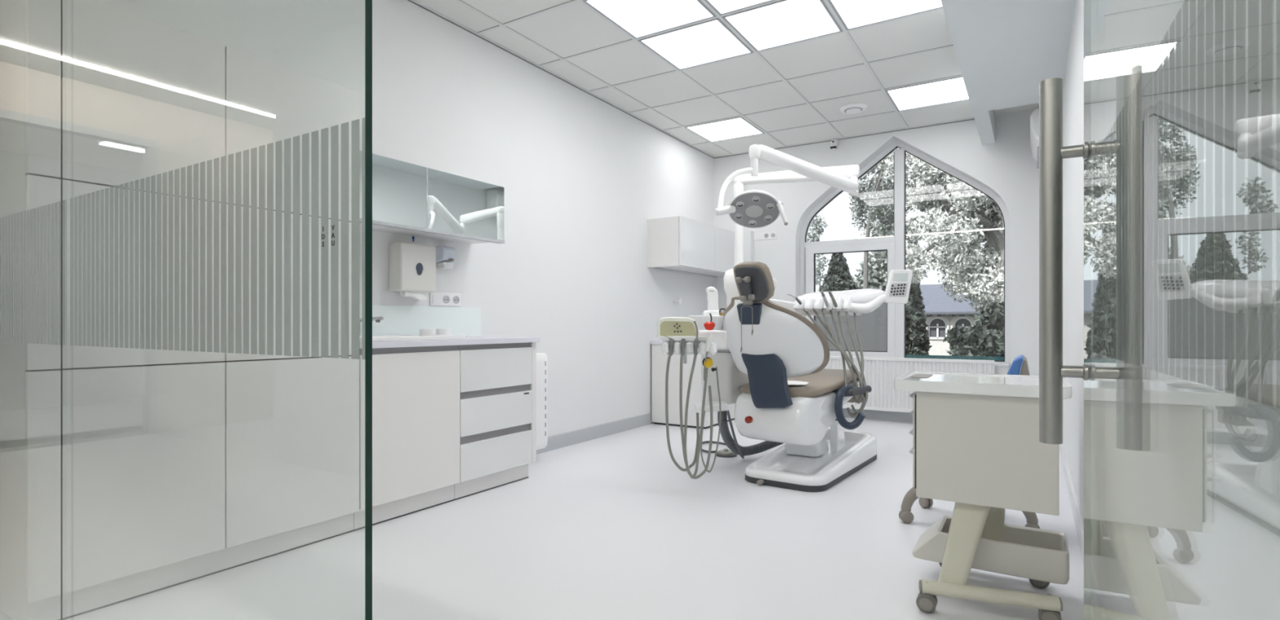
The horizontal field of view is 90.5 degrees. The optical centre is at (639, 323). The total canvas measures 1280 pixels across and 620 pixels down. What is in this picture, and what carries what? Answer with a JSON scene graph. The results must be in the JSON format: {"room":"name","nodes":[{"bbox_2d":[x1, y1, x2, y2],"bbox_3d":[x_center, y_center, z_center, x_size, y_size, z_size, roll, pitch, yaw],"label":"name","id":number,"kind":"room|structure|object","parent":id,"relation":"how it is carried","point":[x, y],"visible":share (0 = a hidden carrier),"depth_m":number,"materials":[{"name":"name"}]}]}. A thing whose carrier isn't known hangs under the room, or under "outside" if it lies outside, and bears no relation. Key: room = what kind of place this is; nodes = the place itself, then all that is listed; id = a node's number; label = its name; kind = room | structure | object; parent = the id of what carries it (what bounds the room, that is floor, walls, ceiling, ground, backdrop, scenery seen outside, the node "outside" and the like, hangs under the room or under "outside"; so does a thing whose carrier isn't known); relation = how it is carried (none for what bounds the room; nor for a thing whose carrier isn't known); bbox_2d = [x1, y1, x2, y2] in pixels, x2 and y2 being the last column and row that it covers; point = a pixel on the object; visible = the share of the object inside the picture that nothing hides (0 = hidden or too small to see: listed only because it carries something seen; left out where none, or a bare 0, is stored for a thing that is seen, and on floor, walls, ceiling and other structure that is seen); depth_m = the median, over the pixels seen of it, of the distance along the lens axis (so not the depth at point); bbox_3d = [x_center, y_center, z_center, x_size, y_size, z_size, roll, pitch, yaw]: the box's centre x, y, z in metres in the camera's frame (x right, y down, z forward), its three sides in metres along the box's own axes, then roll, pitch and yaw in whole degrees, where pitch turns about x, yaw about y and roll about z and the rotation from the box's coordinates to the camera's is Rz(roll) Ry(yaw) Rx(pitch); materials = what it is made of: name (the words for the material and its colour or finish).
{"room":"dental clinic","nodes":[
{"label":"dental clinic","id":0,"kind":"room"},
{"bbox_2d":[93,0,714,435],"bbox_3d":[-0.722,-0.520,4.752,0.150,2.920,6.280,0,0,32],"label":"wall","id":1,"kind":"structure","parent":0,"point":[582,177],"depth_m":4.47,"materials":[{"name":"paint"}]},
{"bbox_2d":[389,241,435,300],"bbox_3d":[-1.284,-0.287,3.591,0.115,0.315,0.245,0,0,32],"label":"dispenser","id":2,"kind":"object","parent":1,"relation":"attached to","point":[412,266],"visible":1,"depth_m":3.53,"materials":[{"name":"white plastic"}]},
{"bbox_2d":[400,290,428,300],"bbox_3d":[-1.276,-0.156,3.590,0.050,0.052,0.160,0,0,32],"label":"paper towel","id":3,"kind":"object","parent":2,"relation":"hanging from","point":[417,295],"depth_m":3.58,"materials":[{"name":"white paper"}]},
{"bbox_2d":[359,304,480,336],"bbox_3d":[-1.342,-0.009,3.599,0.008,0.183,1.183,0,0,32],"label":"backsplash","id":4,"kind":"structure","parent":1,"relation":"attached to","point":[397,319],"depth_m":3.71,"materials":[{"name":"white"}]},
{"bbox_2d":[359,150,504,244],"bbox_3d":[-1.242,-0.661,3.492,0.292,0.342,1.101,0,0,32],"label":"upper cabinet","id":5,"kind":"object","parent":1,"relation":"attached to","point":[411,199],"visible":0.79,"depth_m":3.43,"materials":[{"name":"glass"}]},
{"bbox_2d":[430,292,460,306],"bbox_3d":[-1.184,-0.145,3.850,0.013,0.080,0.226,0,0,32],"label":"wall socket","id":6,"kind":"object","parent":1,"relation":"attached to","point":[442,299],"visible":0.98,"depth_m":3.84,"materials":[{"name":"white plastic"}]},
{"bbox_2d":[432,294,439,303],"bbox_3d":[-1.218,-0.145,3.787,0.004,0.052,0.052,0,0,32],"label":"switch","id":7,"kind":"object","parent":6,"relation":"attached to","point":[436,298],"depth_m":3.79,"materials":[{"name":"white plastic"}]},
{"bbox_2d":[443,295,449,302],"bbox_3d":[-1.177,-0.145,3.854,0.004,0.048,0.048,0,0,32],"label":"socket","id":8,"kind":"object","parent":6,"relation":"attached to","point":[446,298],"depth_m":3.85,"materials":[{"name":"grey plastic"}]},
{"bbox_2d":[453,295,459,303],"bbox_3d":[-1.135,-0.145,3.920,0.004,0.048,0.048,0,0,32],"label":"socket","id":9,"kind":"object","parent":6,"relation":"attached to","point":[455,298],"depth_m":3.92,"materials":[{"name":"grey plastic"}]},
{"bbox_2d":[435,245,456,269],"bbox_3d":[-1.158,-0.393,3.804,0.105,0.135,0.100,0,0,32],"label":"soap dispenser","id":10,"kind":"object","parent":1,"relation":"attached to","point":[445,255],"visible":0.9,"depth_m":3.78,"materials":[{"name":"white plastic"}]},
{"bbox_2d":[536,352,547,449],"bbox_3d":[-0.784,0.526,4.308,0.192,0.657,0.300,0,0,32],"label":"radiator","id":11,"kind":"object","parent":1,"relation":"attached to","point":[541,357],"visible":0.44,"depth_m":4.32,"materials":[{"name":"white metal"}]},
{"bbox_2d":[536,412,650,453],"bbox_3d":[-0.462,0.887,5.017,0.012,0.105,2.125,0,0,32],"label":"baseboard","id":12,"kind":"structure","parent":1,"relation":"attached to","point":[574,437],"depth_m":5.15,"materials":[{"name":"grey plastic"}]},
{"bbox_2d":[673,297,681,303],"bbox_3d":[0.370,-0.220,6.298,0.078,0.060,0.060,0,0,32],"label":"wall hook","id":13,"kind":"object","parent":1,"relation":"attached to","point":[679,300],"visible":1,"depth_m":6.28,"materials":[{"name":"white plastic"}]},
{"bbox_2d":[647,215,733,277],"bbox_3d":[0.597,-0.737,6.407,0.350,0.457,1.443,0,0,32],"label":"upper cabinet","id":14,"kind":"object","parent":1,"relation":"attached to","point":[681,244],"visible":0.8,"depth_m":5.89,"materials":[{"name":"paint"}]},
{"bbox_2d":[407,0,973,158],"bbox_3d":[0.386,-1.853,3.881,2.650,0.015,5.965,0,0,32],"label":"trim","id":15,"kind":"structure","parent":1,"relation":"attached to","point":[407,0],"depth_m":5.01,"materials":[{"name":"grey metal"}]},
{"bbox_2d":[0,417,1084,619],"bbox_3d":[-1.654,1.000,2.553,8.500,0.120,11.000,0,0,32],"label":"floor","id":16,"kind":"structure","parent":0,"point":[608,526],"depth_m":2.57,"materials":[{"name":"plastic"}]},
{"bbox_2d":[0,0,359,619],"bbox_3d":[-1.748,-0.050,2.501,0.466,1.980,1.108,0,0,32],"label":"glass partition","id":17,"kind":"object","parent":16,"relation":"on","point":[180,466],"visible":0.7,"depth_m":2.16,"materials":[{"name":"glass"}]},
{"bbox_2d":[0,0,372,619],"bbox_3d":[-1.329,-0.432,1.434,2.290,2.736,0.011,0,0,32],"label":"glass wall","id":18,"kind":"structure","parent":16,"relation":"on","point":[367,120],"depth_m":1.05,"materials":[{"name":"grey"}]},
{"bbox_2d":[353,345,460,530],"bbox_3d":[-1.303,0.527,3.224,0.470,0.826,0.584,0,0,32],"label":"base cabinet","id":19,"kind":"object","parent":16,"relation":"on","point":[416,390],"visible":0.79,"depth_m":3.09,"materials":[{"name":"laminate"}]},
{"bbox_2d":[359,336,540,348],"bbox_3d":[-1.132,0.099,3.481,0.490,0.030,1.203,0,0,32],"label":"countertop","id":20,"kind":"structure","parent":19,"relation":"on","point":[468,340],"depth_m":3.30,"materials":[{"name":"white"}]},
{"bbox_2d":[359,315,383,335],"bbox_3d":[-1.386,0.024,3.223,0.192,0.118,0.040,0,0,24],"label":"tap","id":21,"kind":"object","parent":20,"relation":"on","point":[377,319],"visible":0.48,"depth_m":3.19,"materials":[{"name":"silver metal"}]},
{"bbox_2d":[359,334,465,341],"bbox_3d":[-1.242,0.073,3.274,0.320,0.019,0.660,0,0,32],"label":"sink","id":22,"kind":"object","parent":20,"relation":"in","point":[389,337],"visible":0.52,"depth_m":3.23,"materials":[{"name":"white ceramic"}]},
{"bbox_2d":[419,328,435,335],"bbox_3d":[-1.197,0.057,3.576,0.088,0.052,0.088,0,0,32],"label":"cup","id":23,"kind":"object","parent":20,"relation":"on","point":[422,331],"visible":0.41,"depth_m":3.54,"materials":[{"name":"white ceramic"}]},
{"bbox_2d":[435,328,451,334],"bbox_3d":[-1.139,0.057,3.669,0.088,0.052,0.088,0,0,32],"label":"cup","id":24,"kind":"object","parent":20,"relation":"on","point":[438,331],"visible":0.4,"depth_m":3.63,"materials":[{"name":"white ceramic"}]},
{"bbox_2d":[453,342,536,499],"bbox_3d":[-0.989,0.528,3.730,0.471,0.824,0.599,0,0,32],"label":"base cabinet","id":25,"kind":"object","parent":16,"relation":"on","point":[498,381],"visible":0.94,"depth_m":3.59,"materials":[{"name":"laminate"}]},
{"bbox_2d":[650,340,735,428],"bbox_3d":[0.709,0.552,6.356,0.586,0.775,1.385,0,0,32],"label":"base cabinet","id":26,"kind":"object","parent":16,"relation":"on","point":[658,359],"visible":0.33,"depth_m":5.82,"materials":[{"name":"laminate"}]},
{"bbox_2d":[702,440,737,457],"bbox_3d":[0.563,0.916,4.710,0.256,0.047,0.539,0,0,-1],"label":"foot pedal","id":27,"kind":"object","parent":16,"relation":"on","point":[726,452],"visible":0.68,"depth_m":4.50,"materials":[{"name":"grey plastic"}]},
{"bbox_2d":[686,268,835,457],"bbox_3d":[0.777,0.289,4.308,1.084,1.298,0.445,0,0,-26],"label":"dental unit","id":28,"kind":"object","parent":16,"relation":"on","point":[731,379],"visible":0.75,"depth_m":4.14,"materials":[{"name":"white plastic"}]},
{"bbox_2d":[656,316,726,410],"bbox_3d":[0.289,0.239,3.672,0.400,0.550,0.415,0,0,0],"label":"console","id":29,"kind":"object","parent":28,"relation":"attached to","point":[677,328],"visible":0.86,"depth_m":3.52,"materials":[{"name":"white plastic"}]},
{"bbox_2d":[662,334,699,471],"bbox_3d":[0.224,0.443,3.518,0.230,0.759,0.062,0,0,-29],"label":"hose","id":30,"kind":"object","parent":29,"relation":"hanging from","point":[671,340],"visible":0.98,"depth_m":3.50,"materials":[{"name":"grey rubber"}]},
{"bbox_2d":[684,320,707,478],"bbox_3d":[0.309,0.421,3.510,0.090,0.872,0.139,0,0,32],"label":"handpiece","id":31,"kind":"object","parent":29,"relation":"in","point":[695,344],"visible":1,"depth_m":3.48,"materials":[{"name":"grey"}]},
{"bbox_2d":[679,337,712,479],"bbox_3d":[0.309,0.472,3.509,0.209,0.781,0.047,0,0,-28],"label":"handpiece","id":32,"kind":"object","parent":29,"relation":"in","point":[682,344],"visible":1,"depth_m":3.48,"materials":[{"name":"grey rubber"}]},
{"bbox_2d":[703,332,712,380],"bbox_3d":[0.373,0.188,3.530,0.041,0.275,0.147,0,0,-2],"label":"suction handpiece","id":33,"kind":"object","parent":29,"relation":"attached to","point":[708,344],"visible":0.97,"depth_m":3.46,"materials":[{"name":"white plastic"}]},
{"bbox_2d":[702,356,716,371],"bbox_3d":[0.389,0.229,3.525,0.078,0.082,0.042,0,0,-18],"label":"ornament","id":34,"kind":"object","parent":29,"relation":"attached to","point":[708,362],"visible":1,"depth_m":3.51,"materials":[{"name":"yellow plastic"}]},
{"bbox_2d":[700,366,720,472],"bbox_3d":[0.421,0.566,3.756,0.133,0.616,0.074,0,0,-16],"label":"cable","id":35,"kind":"object","parent":29,"relation":"hanging from","point":[703,461],"visible":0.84,"depth_m":3.75,"materials":[{"name":"grey plastic"}]},
{"bbox_2d":[686,315,724,329],"bbox_3d":[0.429,0.009,4.080,0.260,0.113,0.260,0,0,42],"label":"bowl","id":36,"kind":"object","parent":28,"relation":"on","point":[718,320],"depth_m":3.98,"materials":[{"name":"white ceramic"}]},
{"bbox_2d":[719,307,724,315],"bbox_3d":[0.549,-0.077,4.220,0.064,0.049,0.064,0,0,32],"label":"faucet","id":37,"kind":"object","parent":28,"relation":"attached to","point":[720,313],"visible":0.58,"depth_m":4.22,"materials":[{"name":"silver metal"}]},
{"bbox_2d":[714,144,859,266],"bbox_3d":[0.911,-0.668,3.804,0.821,0.736,0.817,0,0,15],"label":"lamp","id":38,"kind":"object","parent":28,"relation":"attached to","point":[749,208],"visible":0.99,"depth_m":3.73,"materials":[{"name":"white"}]},
{"bbox_2d":[793,269,912,315],"bbox_3d":[1.409,-0.204,4.322,0.774,0.298,0.369,0,0,0],"label":"console","id":39,"kind":"object","parent":28,"relation":"attached to","point":[858,301],"visible":0.99,"depth_m":4.19,"materials":[{"name":"white plastic"}]},
{"bbox_2d":[786,293,863,403],"bbox_3d":[1.206,0.158,4.127,0.472,0.698,0.133,0,0,21],"label":"handpiece","id":40,"kind":"object","parent":39,"relation":"hanging from","point":[797,300],"visible":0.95,"depth_m":4.12,"materials":[{"name":"grey"}]},
{"bbox_2d":[808,308,862,315],"bbox_3d":[1.336,-0.080,4.370,0.413,0.049,0.160,0,0,0],"label":"tray","id":41,"kind":"object","parent":39,"relation":"on","point":[827,313],"depth_m":4.29,"materials":[{"name":"white plastic"}]},
{"bbox_2d":[828,290,847,386],"bbox_3d":[1.279,0.102,4.129,0.088,0.634,0.209,0,0,-21],"label":"handpiece","id":42,"kind":"object","parent":39,"relation":"in","point":[832,296],"visible":0.92,"depth_m":4.14,"materials":[{"name":"grey plastic"}]},
{"bbox_2d":[794,288,884,309],"bbox_3d":[1.384,-0.167,4.376,0.619,0.151,0.262,0,0,0],"label":"tray","id":43,"kind":"object","parent":39,"relation":"on","point":[866,295],"depth_m":4.27,"materials":[{"name":"white plastic"}]},
{"bbox_2d":[813,308,868,414],"bbox_3d":[1.278,0.243,4.093,0.367,0.682,0.112,0,0,39],"label":"handpiece","id":44,"kind":"object","parent":39,"relation":"in","point":[814,310],"visible":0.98,"depth_m":4.11,"materials":[{"name":"grey"}]},
{"bbox_2d":[820,290,866,412],"bbox_3d":[1.288,0.174,4.083,0.091,0.778,0.315,0,0,-42],"label":"handpiece","id":45,"kind":"object","parent":39,"relation":"hanging from","point":[827,304],"visible":0.97,"depth_m":4.09,"materials":[{"name":"grey plastic"}]},
{"bbox_2d":[837,310,862,403],"bbox_3d":[1.357,0.204,4.113,0.044,0.601,0.250,0,0,-17],"label":"handpiece","id":46,"kind":"object","parent":39,"relation":"in","point":[838,312],"visible":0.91,"depth_m":4.13,"materials":[{"name":"grey"}]},
{"bbox_2d":[844,311,866,417],"bbox_3d":[1.396,0.248,4.096,0.118,0.689,0.242,0,0,13],"label":"handpiece","id":47,"kind":"object","parent":39,"relation":"in","point":[846,312],"visible":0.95,"depth_m":4.12,"materials":[{"name":"grey"}]},
{"bbox_2d":[853,312,863,385],"bbox_3d":[1.430,0.150,4.132,0.047,0.502,0.210,0,0,7],"label":"handpiece","id":48,"kind":"object","parent":39,"relation":"hanging from","point":[854,313],"visible":0.9,"depth_m":4.14,"materials":[{"name":"grey plastic"}]},
{"bbox_2d":[722,261,876,491],"bbox_3d":[1.025,0.292,4.106,0.830,1.297,1.433,0,0,42],"label":"dental chair","id":49,"kind":"object","parent":16,"relation":"on","point":[784,345],"visible":0.97,"depth_m":3.77,"materials":[{"name":"white plastic"}]},
{"bbox_2d":[740,305,753,351],"bbox_3d":[0.615,0.034,3.632,0.080,0.267,0.068,0,0,0],"label":"chain","id":50,"kind":"object","parent":49,"relation":"hanging from","point":[743,305],"visible":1,"depth_m":3.64,"materials":[{"name":"grey metal"}]},
{"bbox_2d":[733,261,774,302],"bbox_3d":[0.662,-0.238,3.673,0.225,0.239,0.140,0,0,42],"label":"headrest cover","id":51,"kind":"object","parent":49,"relation":"on","point":[761,284],"depth_m":3.61,"materials":[{"name":"beige fabric"}]},
{"bbox_2d":[756,479,764,484],"bbox_3d":[0.705,0.920,3.687,0.042,0.026,0.055,0,0,32],"label":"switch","id":52,"kind":"object","parent":49,"relation":"attached to","point":[758,481],"depth_m":3.67,"materials":[{"name":"grey plastic"}]},
{"bbox_2d":[722,296,829,376],"bbox_3d":[0.747,0.090,3.873,0.732,0.507,0.369,0,0,42],"label":"backrest","id":53,"kind":"object","parent":49,"relation":"on","point":[783,342],"depth_m":3.74,"materials":[{"name":"white plastic"}]},
{"bbox_2d":[787,380,808,385],"bbox_3d":[1.030,0.376,4.224,0.219,0.003,0.802,0,0,21],"label":"paper sheet","id":54,"kind":"object","parent":49,"relation":"on","point":[789,382],"visible":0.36,"depth_m":3.97,"materials":[{"name":"white paper"}]},
{"bbox_2d":[739,368,862,402],"bbox_3d":[1.135,0.445,4.262,0.550,0.259,1.055,0,0,42],"label":"seat cushion","id":55,"kind":"object","parent":49,"relation":"on","point":[824,385],"depth_m":3.96,"materials":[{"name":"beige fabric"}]},
{"bbox_2d":[898,354,1039,528],"bbox_3d":[1.531,0.545,3.001,0.595,0.790,0.562,0,0,-14],"label":"stool","id":56,"kind":"object","parent":16,"relation":"on","point":[904,514],"visible":0.22,"depth_m":2.97,"materials":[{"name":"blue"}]},
{"bbox_2d":[893,371,1071,619],"bbox_3d":[1.178,0.565,2.191,0.505,0.751,0.497,0,0,32],"label":"cart","id":57,"kind":"object","parent":16,"relation":"on","point":[977,446],"visible":1,"depth_m":2.06,"materials":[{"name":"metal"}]},
{"bbox_2d":[911,515,1069,583],"bbox_3d":[1.232,0.785,2.245,0.469,0.109,0.235,0,0,32],"label":"tray","id":58,"kind":"object","parent":57,"relation":"on","point":[1022,551],"depth_m":2.15,"materials":[{"name":"plastic"}]},
{"bbox_2d":[703,313,715,329],"bbox_3d":[0.380,-0.009,3.470,0.062,0.094,0.062,0,0,32],"label":"apple ornament","id":59,"kind":"object","parent":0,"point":[710,325],"visible":1,"depth_m":3.45,"materials":[{"name":"red plastic"}]},
{"bbox_2d":[416,0,1039,156],"bbox_3d":[0.711,-1.920,3.865,3.220,0.120,6.280,0,0,32],"label":"ceiling","id":60,"kind":"structure","parent":0,"point":[572,29],"depth_m":4.70,"materials":[{"name":"tile"}]},
{"bbox_2d":[582,0,716,39],"bbox_3d":[0.066,-1.855,3.739,0.576,0.008,0.576,0,0,32],"label":"recessed light","id":61,"kind":"object","parent":60,"relation":"in","point":[639,19],"visible":1,"depth_m":3.80,"materials":[{"name":"grey plastic"}]},
{"bbox_2d":[409,0,974,157],"bbox_3d":[0.386,-1.857,3.881,2.650,0.009,5.965,0,0,32],"label":"grid","id":62,"kind":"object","parent":60,"relation":"attached to","point":[866,64],"depth_m":4.65,"materials":[{"name":"white metal"}]},
{"bbox_2d":[637,17,753,70],"bbox_3d":[0.382,-1.855,4.250,0.576,0.008,0.576,0,0,32],"label":"recessed light","id":63,"kind":"object","parent":60,"relation":"in","point":[708,42],"visible":1,"depth_m":4.22,"materials":[{"name":"grey plastic"}]},
{"bbox_2d":[684,116,764,142],"bbox_3d":[0.819,-1.855,6.096,0.576,0.008,0.576,0,0,32],"label":"recessed light","id":64,"kind":"object","parent":60,"relation":"in","point":[737,127],"visible":1,"depth_m":6.09,"materials":[{"name":"grey plastic"}]},
{"bbox_2d":[704,0,775,15],"bbox_3d":[0.576,-1.855,3.424,0.576,0.008,0.576,0,0,32],"label":"recessed light","id":65,"kind":"object","parent":60,"relation":"in","point":[722,7],"visible":1,"depth_m":3.69,"materials":[{"name":"white plastic"}]},
{"bbox_2d":[721,0,843,52],"bbox_3d":[0.892,-1.855,3.934,0.576,0.008,0.576,0,0,32],"label":"recessed light","id":66,"kind":"object","parent":60,"relation":"in","point":[781,23],"visible":1,"depth_m":3.92,"materials":[{"name":"grey plastic"}]},
{"bbox_2d":[840,102,866,114],"bbox_3d":[1.841,-1.841,5.471,0.224,0.038,0.224,0,0,32],"label":"ceiling vent","id":67,"kind":"object","parent":60,"relation":"in","point":[855,108],"visible":1,"depth_m":5.42,"materials":[{"name":"white plastic"}]},
{"bbox_2d":[827,0,942,31],"bbox_3d":[1.416,-1.855,3.609,0.608,0.008,0.576,0,0,32],"label":"recessed light","id":68,"kind":"object","parent":60,"relation":"in","point":[852,14],"visible":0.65,"depth_m":3.75,"materials":[{"name":"grey plastic"}]},
{"bbox_2d":[884,76,968,111],"bbox_3d":[2.363,-1.855,5.140,0.608,0.008,0.576,0,0,32],"label":"recessed light","id":69,"kind":"object","parent":60,"relation":"in","point":[951,90],"visible":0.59,"depth_m":5.14,"materials":[{"name":"grey plastic"}]},
{"bbox_2d":[714,108,1039,375],"bbox_3d":[2.261,-0.520,6.369,3.520,2.920,0.240,0,0,32],"label":"wall","id":70,"kind":"structure","parent":0,"point":[1006,166],"depth_m":5.84,"materials":[{"name":"paint"}]},
{"bbox_2d":[743,230,754,262],"bbox_3d":[1.151,-0.415,6.855,0.140,1.150,0.099,0,0,32],"label":"pole","id":71,"kind":"object","parent":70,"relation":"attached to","point":[748,236],"visible":0.24,"depth_m":6.80,"materials":[{"name":"metal"}]},
{"bbox_2d":[754,231,777,239],"bbox_3d":[1.346,-0.934,6.786,0.247,0.080,0.013,0,0,32],"label":"wall socket","id":72,"kind":"object","parent":70,"relation":"attached to","point":[765,235],"visible":0.92,"depth_m":6.78,"materials":[{"name":"white plastic"}]},
{"bbox_2d":[757,233,761,238],"bbox_3d":[1.286,-0.935,6.818,0.052,0.052,0.004,0,0,32],"label":"switch","id":73,"kind":"object","parent":72,"relation":"attached to","point":[759,235],"depth_m":6.82,"materials":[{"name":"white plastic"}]},
{"bbox_2d":[830,138,838,149],"bbox_3d":[1.949,-1.798,6.366,0.064,0.115,0.089,0,0,32],"label":"security camera","id":74,"kind":"object","parent":70,"relation":"attached to","point":[834,143],"visible":1,"depth_m":6.33,"materials":[{"name":"white plastic"}]},
{"bbox_2d":[842,408,912,422],"bbox_3d":[2.195,0.890,6.261,3.220,0.100,0.012,0,0,32],"label":"baseboard","id":75,"kind":"structure","parent":70,"relation":"attached to","point":[870,414],"depth_m":6.15,"materials":[{"name":"grey plastic"}]},
{"bbox_2d":[800,140,1009,366],"bbox_3d":[2.506,-0.711,6.208,1.948,2.202,0.265,0,0,32],"label":"window","id":76,"kind":"structure","parent":70,"relation":"in","point":[895,246],"depth_m":6.26,"materials":[{"name":"white plastic"}]},
{"bbox_2d":[824,355,995,412],"bbox_3d":[2.429,0.604,6.053,1.670,0.551,0.114,0,0,32],"label":"radiator","id":77,"kind":"object","parent":70,"relation":"attached to","point":[880,373],"visible":0.35,"depth_m":6.01,"materials":[{"name":"white metal"}]},
{"bbox_2d":[1062,0,1279,619],"bbox_3d":[2.143,-0.520,2.978,0.150,2.920,6.280,0,0,32],"label":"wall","id":78,"kind":"structure","parent":0,"point":[1197,512],"depth_m":0.90,"materials":[{"name":"paint"}]},
{"bbox_2d":[940,0,1075,144],"bbox_3d":[1.755,-1.735,3.033,0.570,0.250,5.965,0,0,32],"label":"beam","id":79,"kind":"structure","parent":78,"relation":"attached to","point":[1004,49],"depth_m":3.70,"materials":[{"name":"white paint"}]},
{"bbox_2d":[1030,106,1039,168],"bbox_3d":[3.228,-1.472,5.058,0.197,0.314,0.800,0,0,32],"label":"air conditioner","id":80,"kind":"object","parent":78,"relation":"attached to","point":[1034,117],"visible":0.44,"depth_m":4.78,"materials":[{"name":"white plastic"}]},
{"bbox_2d":[1058,443,1084,565],"bbox_3d":[1.992,0.892,2.886,0.012,0.095,5.965,0,0,32],"label":"baseboard","id":81,"kind":"structure","parent":78,"relation":"attached to","point":[1079,526],"depth_m":3.07,"materials":[{"name":"white plastic"}]},
{"bbox_2d":[1039,0,1279,619],"bbox_3d":[0.534,-0.424,0.705,0.147,2.712,0.901,0,0,32],"label":"door","id":82,"kind":"structure","parent":78,"relation":"in","point":[1103,146],"depth_m":0.65,"materials":[{"name":"clear glass"}]},
{"label":"outside","id":83,"kind":"structure","parent":0,"visible":0},
{"bbox_3d":[33.415,1.890,53.967,120.000,0.100,113.050,0,0,32],"label":"ground","id":84,"kind":"structure","parent":83,"visible":0},
{"bbox_2d":[818,253,857,291],"bbox_3d":[7.379,-0.515,23.649,1.945,4.711,1.133,0,0,32],"label":"conifer","id":85,"kind":"object","parent":84,"relation":"on","point":[838,277],"visible":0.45,"depth_m":23.36,"materials":[{"name":"green plant"}]},
{"bbox_2d":[815,302,886,351],"bbox_3d":[3.414,0.747,10.530,1.680,2.186,0.500,0,0,32],"label":"outbuilding","id":86,"kind":"structure","parent":84,"relation":"on","point":[872,326],"depth_m":10.12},
{"bbox_2d":[816,250,886,290],"bbox_3d":[10.068,-0.962,29.055,5.113,5.603,1.834,0,0,32],"label":"leafy tree","id":87,"kind":"object","parent":84,"relation":"on","point":[878,280],"visible":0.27,"depth_m":28.32,"materials":[{"name":"green plant"}]},
{"bbox_2d":[806,157,920,288],"bbox_3d":[6.297,-1.585,17.458,2.132,6.854,3.080,0,0,-32],"label":"birch tree","id":88,"kind":"object","parent":84,"relation":"on","point":[882,203],"visible":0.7,"depth_m":17.22,"materials":[{"name":"green plant"}]},
{"bbox_2d":[905,254,933,355],"bbox_3d":[7.953,-0.111,18.598,1.144,3.902,1.644,0,0,34],"label":"spruce","id":89,"kind":"object","parent":84,"relation":"on","point":[917,338],"visible":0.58,"depth_m":18.16,"materials":[{"name":"green plant"}]},
{"bbox_2d":[876,151,1004,324],"bbox_3d":[6.713,-1.279,13.524,2.991,6.240,4.099,0,0,15],"label":"leafy tree","id":90,"kind":"object","parent":84,"relation":"on","point":[977,271],"visible":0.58,"depth_m":13.05,"materials":[{"name":"green plant"}]},
{"bbox_2d":[919,284,980,355],"bbox_3d":[20.384,-0.321,39.307,6.298,4.323,9.700,0,0,32],"label":"house","id":91,"kind":"structure","parent":84,"relation":"on","point":[942,313],"depth_m":36.50,"materials":[{"name":"stone"}]},
{"bbox_2d":[905,354,1004,359],"bbox_3d":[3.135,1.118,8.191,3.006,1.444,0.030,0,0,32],"label":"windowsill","id":92,"kind":"structure","parent":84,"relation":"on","point":[917,356],"depth_m":7.74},
{"bbox_2d":[942,300,1004,359],"bbox_3d":[5.781,0.740,10.614,1.237,2.200,1.275,0,0,40],"label":"shrub","id":93,"kind":"object","parent":84,"relation":"on","point":[986,339],"visible":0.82,"depth_m":10.29,"materials":[{"name":"green plant"}]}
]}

